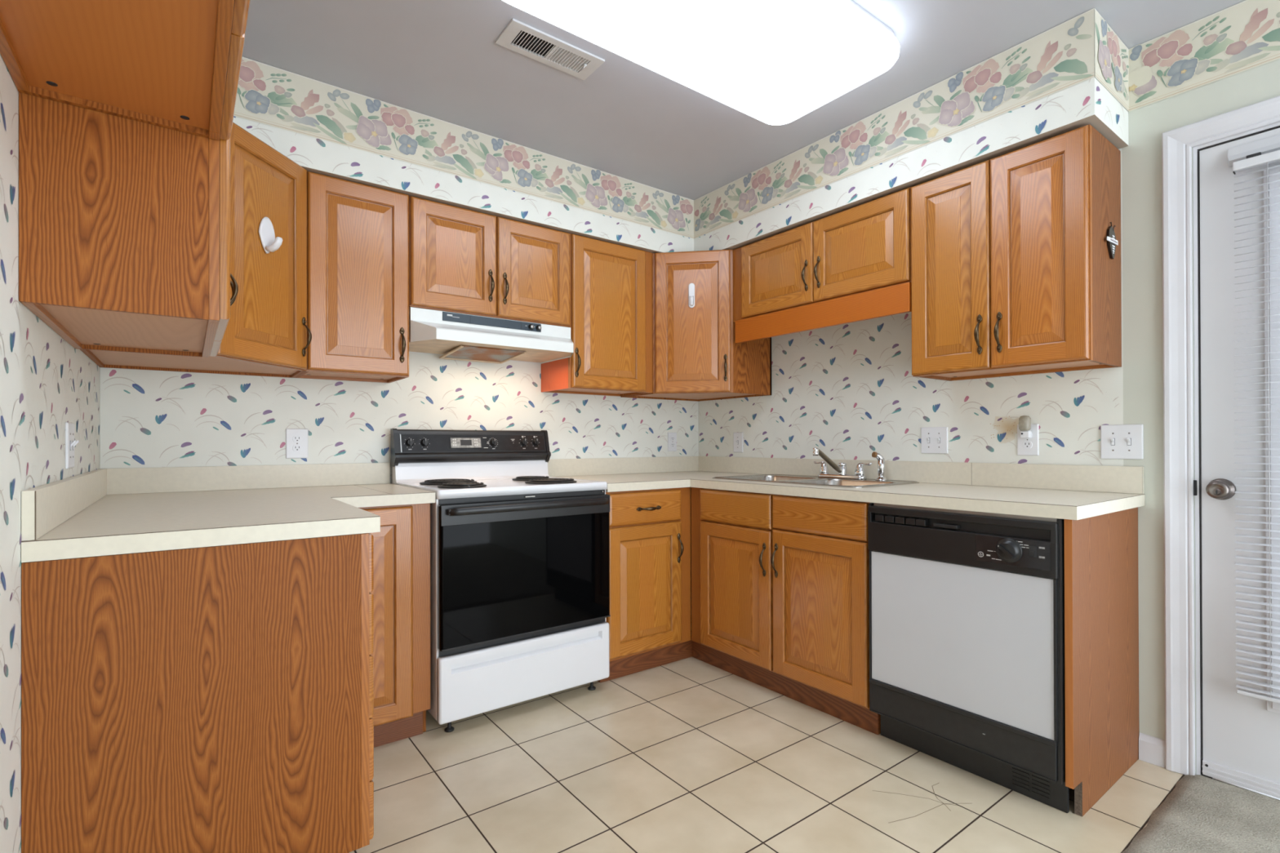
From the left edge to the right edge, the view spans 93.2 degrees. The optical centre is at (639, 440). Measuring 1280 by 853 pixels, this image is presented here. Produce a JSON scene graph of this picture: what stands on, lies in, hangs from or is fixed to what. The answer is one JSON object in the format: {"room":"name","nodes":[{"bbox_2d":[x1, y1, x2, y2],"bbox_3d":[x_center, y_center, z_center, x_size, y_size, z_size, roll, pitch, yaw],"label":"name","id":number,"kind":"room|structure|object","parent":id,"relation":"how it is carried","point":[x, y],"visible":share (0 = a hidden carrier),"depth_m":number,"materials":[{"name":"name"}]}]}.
{"room":"kitchen","nodes":[
{"label":"kitchen","id":0,"kind":"room"},
{"bbox_2d":[0,53,99,852],"bbox_3d":[-0.570,-0.175,0.248,0.121,2.585,4.700,0,0,-37],"label":"wall","id":1,"kind":"structure","parent":0,"point":[46,383],"depth_m":1.11,"materials":[{"name":"white paper"}]},
{"bbox_2d":[21,468,106,541],"bbox_3d":[-1.529,0.143,1.646,0.020,0.093,1.269,0,0,-37],"label":"backsplash","id":2,"kind":"structure","parent":1,"relation":"attached to","point":[44,508],"depth_m":1.34,"materials":[{"name":"beige laminate"}]},
{"bbox_2d":[65,422,79,469],"bbox_3d":[-1.494,0.012,1.597,0.017,0.120,0.110,0,0,-37],"label":"light switch","id":3,"kind":"object","parent":1,"relation":"attached to","point":[70,443],"visible":1,"depth_m":1.57,"materials":[{"name":"white plastic"}]},
{"bbox_2d":[0,0,250,140],"bbox_3d":[-0.765,-0.834,0.879,0.324,0.379,0.836,0,0,-37],"label":"upper cabinet","id":4,"kind":"object","parent":1,"relation":"attached to","point":[174,64],"visible":1,"depth_m":1.03,"materials":[{"name":"brown wood"}]},
{"bbox_2d":[18,92,238,357],"bbox_3d":[-1.213,-0.639,1.504,0.356,0.764,0.698,0,0,-37],"label":"upper cabinet","id":5,"kind":"object","parent":1,"relation":"attached to","point":[124,224],"visible":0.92,"depth_m":1.22,"materials":[{"name":"brown wood"}]},
{"bbox_2d":[99,352,698,614],"bbox_3d":[-0.813,-0.166,3.076,3.122,2.585,0.121,0,0,-37],"label":"wall","id":6,"kind":"structure","parent":0,"point":[148,418],"depth_m":2.66,"materials":[{"name":"white paper"}]},
{"bbox_2d":[80,122,311,377],"bbox_3d":[-1.501,-0.642,2.108,0.620,0.757,0.608,0,0,-37],"label":"upper cabinet","id":7,"kind":"object","parent":6,"relation":"attached to","point":[265,335],"visible":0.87,"depth_m":2.08,"materials":[{"name":"brown wood"}]},
{"bbox_2d":[258,217,283,253],"bbox_3d":[-1.246,-0.701,2.061,0.055,0.124,0.072,0,0,8],"label":"wall hook","id":8,"kind":"object","parent":7,"relation":"attached to","point":[266,231],"visible":1,"depth_m":2.05,"materials":[{"name":"white plastic"}]},
{"bbox_2d":[106,462,390,494],"bbox_3d":[-1.530,0.146,2.451,0.983,0.093,0.019,0,0,-37],"label":"backsplash","id":9,"kind":"structure","parent":6,"relation":"attached to","point":[166,479],"depth_m":2.40,"materials":[{"name":"beige laminate"}]},
{"bbox_2d":[285,428,308,458],"bbox_3d":[-1.433,0.011,2.531,0.082,0.124,0.008,0,0,-37],"label":"wall outlet","id":10,"kind":"object","parent":6,"relation":"attached to","point":[296,439],"visible":1,"depth_m":2.53,"materials":[{"name":"white plastic"}]},
{"bbox_2d":[292,444,302,451],"bbox_3d":[-1.431,0.031,2.529,0.034,0.027,0.003,0,0,-37],"label":"receptacle","id":11,"kind":"object","parent":10,"relation":"attached to","point":[295,447],"depth_m":2.53,"materials":[{"name":"white plastic"}]},
{"bbox_2d":[292,435,302,442],"bbox_3d":[-1.431,-0.008,2.529,0.034,0.027,0.003,0,0,-37],"label":"receptacle","id":12,"kind":"object","parent":10,"relation":"attached to","point":[295,438],"depth_m":2.53,"materials":[{"name":"white plastic"}]},
{"bbox_2d":[295,171,408,382],"bbox_3d":[-1.186,-0.642,2.502,0.377,0.756,0.356,0,0,-37],"label":"upper cabinet","id":13,"kind":"object","parent":6,"relation":"attached to","point":[357,234],"visible":0.97,"depth_m":2.38,"materials":[{"name":"brown wood"}]},
{"bbox_2d":[232,56,693,253],"bbox_3d":[-0.678,-1.190,2.894,2.882,0.338,0.343,0,0,-37],"label":"soffit","id":14,"kind":"object","parent":6,"relation":"attached to","point":[326,129],"depth_m":2.57,"materials":[{"name":"paper"}]},
{"bbox_2d":[408,195,569,327],"bbox_3d":[-0.728,-0.788,2.846,0.764,0.460,0.356,0,0,-37],"label":"upper cabinet","id":15,"kind":"object","parent":6,"relation":"attached to","point":[462,260],"visible":0.93,"depth_m":2.69,"materials":[{"name":"brown wood"}]},
{"bbox_2d":[408,306,573,364],"bbox_3d":[-0.698,-0.472,2.807,0.762,0.170,0.446,0,0,-37],"label":"range hood","id":16,"kind":"object","parent":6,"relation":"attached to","point":[451,335],"visible":1,"depth_m":2.70,"materials":[{"name":"white metal"}]},
{"bbox_2d":[541,233,652,396],"bbox_3d":[-0.214,-0.639,3.230,0.515,0.760,0.356,0,0,-37],"label":"upper cabinet","id":17,"kind":"object","parent":6,"relation":"attached to","point":[611,284],"visible":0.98,"depth_m":3.10,"materials":[{"name":"brown wood"}]},
{"bbox_2d":[547,456,698,476],"bbox_3d":[-0.069,0.145,3.545,1.126,0.093,0.019,0,0,-37],"label":"backsplash","id":18,"kind":"structure","parent":6,"relation":"attached to","point":[593,466],"depth_m":3.50,"materials":[{"name":"beige laminate"}]},
{"bbox_2d":[667,432,676,451],"bbox_3d":[0.201,0.006,3.755,0.070,0.116,0.008,0,0,-37],"label":"wall outlet","id":19,"kind":"object","parent":6,"relation":"attached to","point":[672,437],"visible":1,"depth_m":3.75,"materials":[{"name":"white plastic"}]},
{"bbox_2d":[620,248,771,401],"bbox_3d":[0.316,-0.637,3.462,0.608,0.763,0.620,0,0,-37],"label":"upper cabinet","id":20,"kind":"object","parent":6,"relation":"attached to","point":[696,356],"visible":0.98,"depth_m":3.24,"materials":[{"name":"brown wood"}]},
{"bbox_2d":[688,283,694,307],"bbox_3d":[0.274,-0.776,3.221,0.033,0.132,0.027,0,0,8],"label":"wall hook","id":21,"kind":"object","parent":20,"relation":"attached to","point":[691,286],"visible":1,"depth_m":3.23,"materials":[{"name":"white plastic"}]},
{"bbox_2d":[242,0,1244,199],"bbox_3d":[0.591,-1.418,1.200,3.122,0.100,4.820,0,0,-37],"label":"ceiling","id":22,"kind":"structure","parent":0,"point":[442,60],"depth_m":2.24,"materials":[{"name":"grey paint"}]},
{"bbox_2d":[495,17,604,79],"bbox_3d":[-0.309,-1.354,2.114,0.355,0.016,0.140,0,0,-37],"label":"ceiling vent","id":23,"kind":"object","parent":22,"relation":"in","point":[518,37],"visible":1,"depth_m":2.10,"materials":[{"name":"white metal"}]},
{"bbox_2d":[502,0,899,124],"bbox_3d":[0.223,-1.315,1.885,1.290,0.097,0.568,0,0,-37],"label":"ceiling lamp","id":24,"kind":"object","parent":22,"relation":"attached to","point":[773,62],"visible":1,"depth_m":1.93,"materials":[{"name":"glowing white acrylic diffuser"}]},
{"bbox_2d":[349,614,1185,852],"bbox_3d":[0.599,1.157,1.192,3.122,0.120,4.820,0,0,-37],"label":"floor","id":25,"kind":"structure","parent":0,"point":[691,754],"depth_m":1.93,"materials":[{"name":"beige tile"}]},
{"bbox_2d":[21,533,373,852],"bbox_3d":[-1.106,0.667,1.616,0.661,0.872,0.714,0,0,-37],"label":"base cabinet","id":26,"kind":"object","parent":25,"relation":"on","point":[220,699],"visible":0.97,"depth_m":1.29,"materials":[{"name":"brown wood"}]},
{"bbox_2d":[21,462,435,562],"bbox_3d":[-1.147,0.163,1.943,0.986,0.134,1.290,0,0,-37],"label":"countertop","id":27,"kind":"structure","parent":26,"relation":"on","point":[101,512],"depth_m":1.61,"materials":[{"name":"beige laminate"}]},
{"bbox_2d":[359,502,430,747],"bbox_3d":[-1.121,0.669,2.374,0.406,0.872,0.629,0,0,-37],"label":"base cabinet","id":28,"kind":"object","parent":25,"relation":"on","point":[401,592],"visible":0.34,"depth_m":2.18,"materials":[{"name":"brown wood"}]},
{"bbox_2d":[390,428,610,732],"bbox_3d":[-0.611,0.524,2.687,0.770,1.161,0.682,0,0,-37],"label":"electric range","id":29,"kind":"object","parent":25,"relation":"on","point":[520,553],"visible":0.98,"depth_m":2.46,"materials":[{"name":"white metal"}]},
{"bbox_2d":[391,460,607,499],"bbox_3d":[-0.630,0.155,2.714,0.760,0.124,0.618,0,0,-37],"label":"cooktop","id":30,"kind":"object","parent":29,"relation":"in","point":[449,479],"depth_m":2.70,"materials":[{"name":"white metal"}]},
{"bbox_2d":[597,487,692,683],"bbox_3d":[-0.096,0.668,3.121,0.567,0.872,0.661,0,0,-37],"label":"base cabinet","id":31,"kind":"object","parent":25,"relation":"on","point":[649,621],"visible":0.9,"depth_m":2.86,"materials":[{"name":"brown wood"}]},
{"bbox_2d":[690,487,880,734],"bbox_3d":[0.764,0.665,2.821,0.661,0.872,1.039,0,0,-37],"label":"base cabinet","id":32,"kind":"object","parent":25,"relation":"on","point":[780,583],"visible":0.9,"depth_m":2.54,"materials":[{"name":"brown wood"}]},
{"bbox_2d":[547,456,1145,519],"bbox_3d":[0.604,0.160,2.647,1.126,0.134,2.263,0,0,-37],"label":"countertop","id":33,"kind":"structure","parent":32,"relation":"on","point":[1062,491],"depth_m":2.44,"materials":[{"name":"beige laminate"}]},
{"bbox_2d":[711,474,919,488],"bbox_3d":[0.798,0.269,2.860,0.498,0.176,0.845,0,0,-37],"label":"sink","id":34,"kind":"object","parent":33,"relation":"in","point":[777,478],"visible":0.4,"depth_m":2.86,"materials":[{"name":"silver metal"}]},
{"bbox_2d":[812,448,871,479],"bbox_3d":[0.972,0.108,2.919,0.266,0.149,0.256,0,0,17],"label":"faucet","id":35,"kind":"object","parent":34,"relation":"on","point":[860,473],"visible":1,"depth_m":2.90,"materials":[{"name":"silver metal"}]},
{"bbox_2d":[871,451,887,480],"bbox_3d":[1.103,0.116,2.784,0.066,0.132,0.056,0,0,-37],"label":"sprayer","id":36,"kind":"object","parent":34,"relation":"on","point":[881,461],"visible":1,"depth_m":2.77,"materials":[{"name":"silver metal"}]},
{"bbox_2d":[867,502,1069,813],"bbox_3d":[1.242,0.662,2.144,0.630,0.872,0.610,0,0,-37],"label":"dishwasher","id":37,"kind":"object","parent":25,"relation":"on","point":[967,673],"visible":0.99,"depth_m":1.93,"materials":[{"name":"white metal"}]},
{"bbox_2d":[1028,546,1036,557],"bbox_3d":[1.153,0.326,1.779,0.006,0.032,0.020,0,0,-37],"label":"rocker switch","id":38,"kind":"object","parent":37,"relation":"attached to","point":[1032,549],"depth_m":1.78,"materials":[{"name":"black plastic"}]},
{"bbox_2d":[1064,506,1139,816],"bbox_3d":[1.472,0.660,1.917,0.611,0.873,0.020,0,0,-37],"label":"end panel","id":39,"kind":"object","parent":25,"relation":"on","point":[1102,732],"visible":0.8,"depth_m":1.86,"materials":[{"name":"brown wood"}]},
{"bbox_2d":[1121,774,1279,852],"bbox_3d":[1.614,1.085,0.402,2.198,0.014,2.338,0,0,-37],"label":"carpet","id":40,"kind":"object","parent":25,"relation":"on","point":[1202,814],"visible":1,"depth_m":1.72,"materials":[{"name":"grey carpet"}]},
{"bbox_2d":[698,0,1279,774],"bbox_3d":[1.830,-0.176,2.046,0.124,2.585,4.700,0,0,-37],"label":"wall","id":41,"kind":"structure","parent":0,"point":[848,391],"depth_m":2.20,"materials":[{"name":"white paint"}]},
{"bbox_2d":[733,431,742,452],"bbox_3d":[0.580,0.009,3.605,0.017,0.120,0.076,0,0,-37],"label":"light switch","id":42,"kind":"object","parent":41,"relation":"attached to","point":[737,437],"visible":1,"depth_m":3.60,"materials":[{"name":"white plastic"}]},
{"bbox_2d":[733,186,911,343],"bbox_3d":[0.894,-0.767,2.901,0.356,0.503,0.991,0,0,-37],"label":"upper cabinet","id":43,"kind":"object","parent":41,"relation":"attached to","point":[853,264],"visible":0.94,"depth_m":2.73,"materials":[{"name":"brown wood"}]},
{"bbox_2d":[697,456,971,484],"bbox_3d":[0.883,0.141,3.197,0.020,0.093,1.679,0,0,-37],"label":"backsplash","id":44,"kind":"structure","parent":41,"relation":"attached to","point":[944,473],"depth_m":2.98,"materials":[{"name":"beige laminate"}]},
{"bbox_2d":[693,8,1128,251],"bbox_3d":[1.005,-1.195,2.765,0.343,0.338,1.889,0,0,-37],"label":"soffit","id":45,"kind":"object","parent":41,"relation":"attached to","point":[1073,74],"depth_m":2.29,"materials":[{"name":"paper"}]},
{"bbox_2d":[920,426,947,453],"bbox_3d":[1.288,-0.002,2.659,0.017,0.116,0.118,0,0,-37],"label":"light switch","id":46,"kind":"object","parent":41,"relation":"attached to","point":[934,440],"visible":1,"depth_m":2.66,"materials":[{"name":"white plastic"}]},
{"bbox_2d":[911,124,1121,381],"bbox_3d":[1.371,-0.639,2.264,0.356,0.760,0.597,0,0,-37],"label":"upper cabinet","id":47,"kind":"object","parent":41,"relation":"attached to","point":[1013,272],"visible":1,"depth_m":2.12,"materials":[{"name":"brown wood"}]},
{"bbox_2d":[1106,222,1118,259],"bbox_3d":[1.593,-0.679,2.048,0.110,0.119,0.011,0,0,-37],"label":"magnet","id":48,"kind":"object","parent":47,"relation":"attached to","point":[1112,242],"visible":1,"depth_m":2.05,"materials":[{"name":"silver plastic"}]},
{"bbox_2d":[1017,423,1039,455],"bbox_3d":[1.514,-0.004,2.365,0.008,0.123,0.075,0,0,-37],"label":"wall outlet","id":49,"kind":"object","parent":41,"relation":"attached to","point":[1025,446],"visible":0.9,"depth_m":2.35,"materials":[{"name":"white plastic"}]},
{"bbox_2d":[1018,415,1031,437],"bbox_3d":[1.494,-0.055,2.351,0.038,0.086,0.041,0,0,-37],"label":"night light","id":50,"kind":"object","parent":49,"relation":"attached to","point":[1024,421],"visible":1,"depth_m":2.34,"materials":[{"name":"white plastic"}]},
{"bbox_2d":[1022,441,1032,448],"bbox_3d":[1.512,0.015,2.364,0.003,0.027,0.034,0,0,-37],"label":"receptacle","id":51,"kind":"object","parent":49,"relation":"attached to","point":[1024,444],"depth_m":2.36,"materials":[{"name":"white plastic"}]},
{"bbox_2d":[971,462,1144,493],"bbox_3d":[1.555,0.137,2.299,0.020,0.093,0.562,0,0,-37],"label":"backsplash","id":52,"kind":"structure","parent":41,"relation":"attached to","point":[1116,479],"depth_m":2.26,"materials":[{"name":"beige laminate"}]},
{"bbox_2d":[1100,424,1143,459],"bbox_3d":[1.688,0.004,2.126,0.017,0.121,0.121,0,0,-37],"label":"light switch","id":53,"kind":"object","parent":41,"relation":"attached to","point":[1117,441],"visible":1,"depth_m":2.12,"materials":[{"name":"white plastic"}]},
{"bbox_2d":[1138,732,1164,768],"bbox_3d":[1.741,1.051,2.059,0.012,0.090,0.070,0,0,-37],"label":"baseboard","id":54,"kind":"structure","parent":41,"relation":"attached to","point":[1151,748],"depth_m":2.06,"materials":[{"name":"white paint"}]},
{"bbox_2d":[1161,95,1279,775],"bbox_3d":[2.123,0.031,1.640,0.140,2.127,1.062,0,0,-37],"label":"trim","id":55,"kind":"structure","parent":41,"relation":"attached to","point":[1177,144],"depth_m":1.99,"materials":[{"name":"white paint"}]},
{"bbox_2d":[1193,127,1279,798],"bbox_3d":[2.073,0.066,1.614,0.114,2.024,0.902,0,0,-37],"label":"door","id":56,"kind":"structure","parent":41,"relation":"in","point":[1241,733],"depth_m":1.90,"materials":[{"name":"white paint"}]},
{"bbox_2d":[1227,134,1279,703],"bbox_3d":[2.065,-0.074,1.584,0.060,1.696,0.766,0,0,-37],"label":"window blind","id":57,"kind":"object","parent":56,"relation":"attached to","point":[1266,151],"visible":1,"depth_m":1.83,"materials":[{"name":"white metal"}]},
{"bbox_2d":[1201,774,1279,800],"bbox_3d":[2.131,1.084,1.642,0.124,0.019,0.890,0,0,-37],"label":"threshold","id":58,"kind":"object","parent":41,"relation":"attached to","point":[1213,778],"depth_m":1.89,"materials":[{"name":"white metal"}]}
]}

